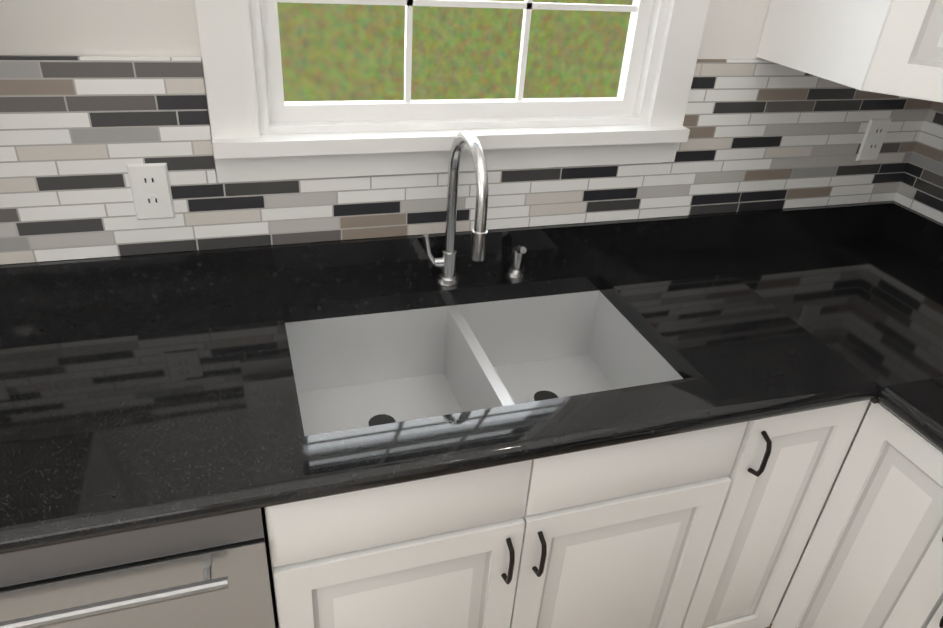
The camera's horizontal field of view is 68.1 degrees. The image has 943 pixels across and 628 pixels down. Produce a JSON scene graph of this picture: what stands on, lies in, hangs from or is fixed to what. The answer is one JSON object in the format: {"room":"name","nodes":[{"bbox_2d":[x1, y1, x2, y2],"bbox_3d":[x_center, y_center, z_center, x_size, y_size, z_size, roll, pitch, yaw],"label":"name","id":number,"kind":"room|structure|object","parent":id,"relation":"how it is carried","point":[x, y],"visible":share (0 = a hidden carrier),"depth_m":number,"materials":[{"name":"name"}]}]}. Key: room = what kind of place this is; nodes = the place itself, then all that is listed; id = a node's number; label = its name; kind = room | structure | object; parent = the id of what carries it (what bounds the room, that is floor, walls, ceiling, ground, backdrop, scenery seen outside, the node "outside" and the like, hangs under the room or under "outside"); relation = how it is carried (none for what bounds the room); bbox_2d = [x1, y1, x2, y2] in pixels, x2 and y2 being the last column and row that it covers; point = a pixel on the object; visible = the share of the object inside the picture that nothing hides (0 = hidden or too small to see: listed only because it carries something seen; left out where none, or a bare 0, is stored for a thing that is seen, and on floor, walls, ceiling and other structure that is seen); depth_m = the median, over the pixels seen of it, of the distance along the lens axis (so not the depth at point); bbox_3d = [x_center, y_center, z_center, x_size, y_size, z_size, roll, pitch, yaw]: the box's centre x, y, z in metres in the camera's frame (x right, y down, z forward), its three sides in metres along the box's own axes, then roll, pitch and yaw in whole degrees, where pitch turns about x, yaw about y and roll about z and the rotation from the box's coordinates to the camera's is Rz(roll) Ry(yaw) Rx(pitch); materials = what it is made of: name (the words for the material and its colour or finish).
{"room":"kitchen","nodes":[
{"label":"kitchen","id":0,"kind":"room"},
{"bbox_2d":[0,0,770,180],"bbox_3d":[-2.127,-0.338,0.840,7.320,2.800,0.120,-6,32,-17],"label":"wall","id":1,"kind":"structure","parent":0,"point":[733,29],"depth_m":1.24,"materials":[{"name":"paint"}]},
{"bbox_2d":[195,0,709,181],"bbox_3d":[0.014,-0.817,1.320,1.060,1.100,0.170,-6,32,-17],"label":"window","id":2,"kind":"structure","parent":1,"relation":"in","point":[261,129],"depth_m":1.49,"materials":[{"name":"white wood"}]},
{"bbox_2d":[0,55,935,264],"bbox_3d":[-0.153,-0.346,1.498,2.936,0.388,0.008,-6,32,-17],"label":"backsplash","id":3,"kind":"structure","parent":1,"relation":"attached to","point":[78,134],"depth_m":1.52,"materials":[{"name":"tile"}]},
{"bbox_2d":[126,163,175,219],"bbox_3d":[-0.630,-0.239,1.374,0.072,0.115,0.008,-6,32,-17],"label":"electrical outlet","id":4,"kind":"object","parent":3,"relation":"attached to","point":[150,186],"visible":1,"depth_m":1.37,"materials":[{"name":"white plastic"}]},
{"bbox_2d":[855,118,890,160],"bbox_3d":[1.084,-0.468,1.879,0.072,0.115,0.008,-6,32,-17],"label":"electrical outlet","id":5,"kind":"object","parent":3,"relation":"attached to","point":[873,138],"visible":1,"depth_m":1.87,"materials":[{"name":"white plastic"}]},
{"bbox_3d":[-1.477,2.130,-0.393,7.320,0.100,4.990,-6,32,-17],"label":"floor","id":6,"kind":"structure","parent":0,"visible":0},
{"bbox_2d":[0,508,278,627],"bbox_3d":[-0.728,0.552,1.424,0.612,0.858,0.644,-6,32,-17],"label":"dishwasher","id":7,"kind":"object","parent":6,"relation":"on","point":[213,572],"visible":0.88,"depth_m":1.07,"materials":[{"name":"silver metal"}]},
{"bbox_2d":[264,438,703,627],"bbox_3d":[-0.017,0.543,1.725,0.907,0.660,0.617,-6,32,-17],"label":"base cabinet","id":8,"kind":"object","parent":6,"relation":"on","point":[598,537],"depth_m":1.29,"materials":[{"name":"white wood"}]},
{"bbox_2d":[656,400,890,627],"bbox_3d":[0.549,0.411,1.819,0.372,0.864,0.678,-6,32,-17],"label":"base cabinet","id":9,"kind":"object","parent":6,"relation":"on","point":[829,517],"depth_m":1.51,"materials":[{"name":"white wood"}]},
{"bbox_2d":[0,201,942,553],"bbox_3d":[-0.071,0.045,1.369,2.936,0.140,0.660,-6,32,-17],"label":"countertop","id":10,"kind":"structure","parent":9,"relation":"on","point":[144,391],"depth_m":1.38,"materials":[{"name":"black stone"}]},
{"bbox_2d":[423,130,526,285],"bbox_3d":[0.044,-0.202,1.483,0.258,0.377,0.234,-6,32,-17],"label":"faucet","id":11,"kind":"object","parent":10,"relation":"on","point":[447,274],"visible":0.94,"depth_m":1.49,"materials":[{"name":"silver metal"}]},
{"bbox_2d":[285,290,682,435],"bbox_3d":[0.014,0.172,1.495,0.768,0.194,0.438,-6,32,-17],"label":"sink","id":12,"kind":"object","parent":10,"relation":"in","point":[359,371],"visible":0.54,"depth_m":1.63,"materials":[{"name":"white porcelain"}]},
{"bbox_2d":[780,412,942,627],"bbox_3d":[1.108,0.588,1.590,0.678,0.864,0.372,-6,32,-17],"label":"base cabinet","id":13,"kind":"object","parent":6,"relation":"on","point":[878,561],"depth_m":1.44,"materials":[{"name":"white wood"}]},
{"bbox_2d":[884,329,942,451],"bbox_3d":[1.215,0.252,1.182,0.646,0.140,0.636,-6,32,-17],"label":"countertop","id":14,"kind":"structure","parent":13,"relation":"on","point":[916,398],"depth_m":1.37,"materials":[{"name":"black stone"}]},
{"bbox_3d":[2.055,0.544,-0.118,0.120,2.800,4.870,-6,32,-17],"label":"wall","id":15,"kind":"structure","parent":0,"visible":0},
{"bbox_2d":[756,0,942,102],"bbox_3d":[1.096,-0.939,1.191,0.621,1.090,0.672,-6,32,-17],"label":"upper cabinet","id":16,"kind":"object","parent":15,"relation":"attached to","point":[892,47],"visible":1,"depth_m":1.34,"materials":[{"name":"white wood"}]},
{"bbox_2d":[896,102,942,223],"bbox_3d":[1.591,0.155,1.016,0.008,0.534,2.296,-6,32,-17],"label":"backsplash","id":17,"kind":"structure","parent":15,"relation":"attached to","point":[921,191],"depth_m":1.91,"materials":[{"name":"tile"}]},
{"label":"outside","id":18,"kind":"structure","parent":0,"visible":0},
{"bbox_2d":[277,0,632,101],"bbox_3d":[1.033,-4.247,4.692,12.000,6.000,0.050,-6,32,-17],"label":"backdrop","id":19,"kind":"structure","parent":18,"point":[294,55],"depth_m":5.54,"materials":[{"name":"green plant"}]}
]}

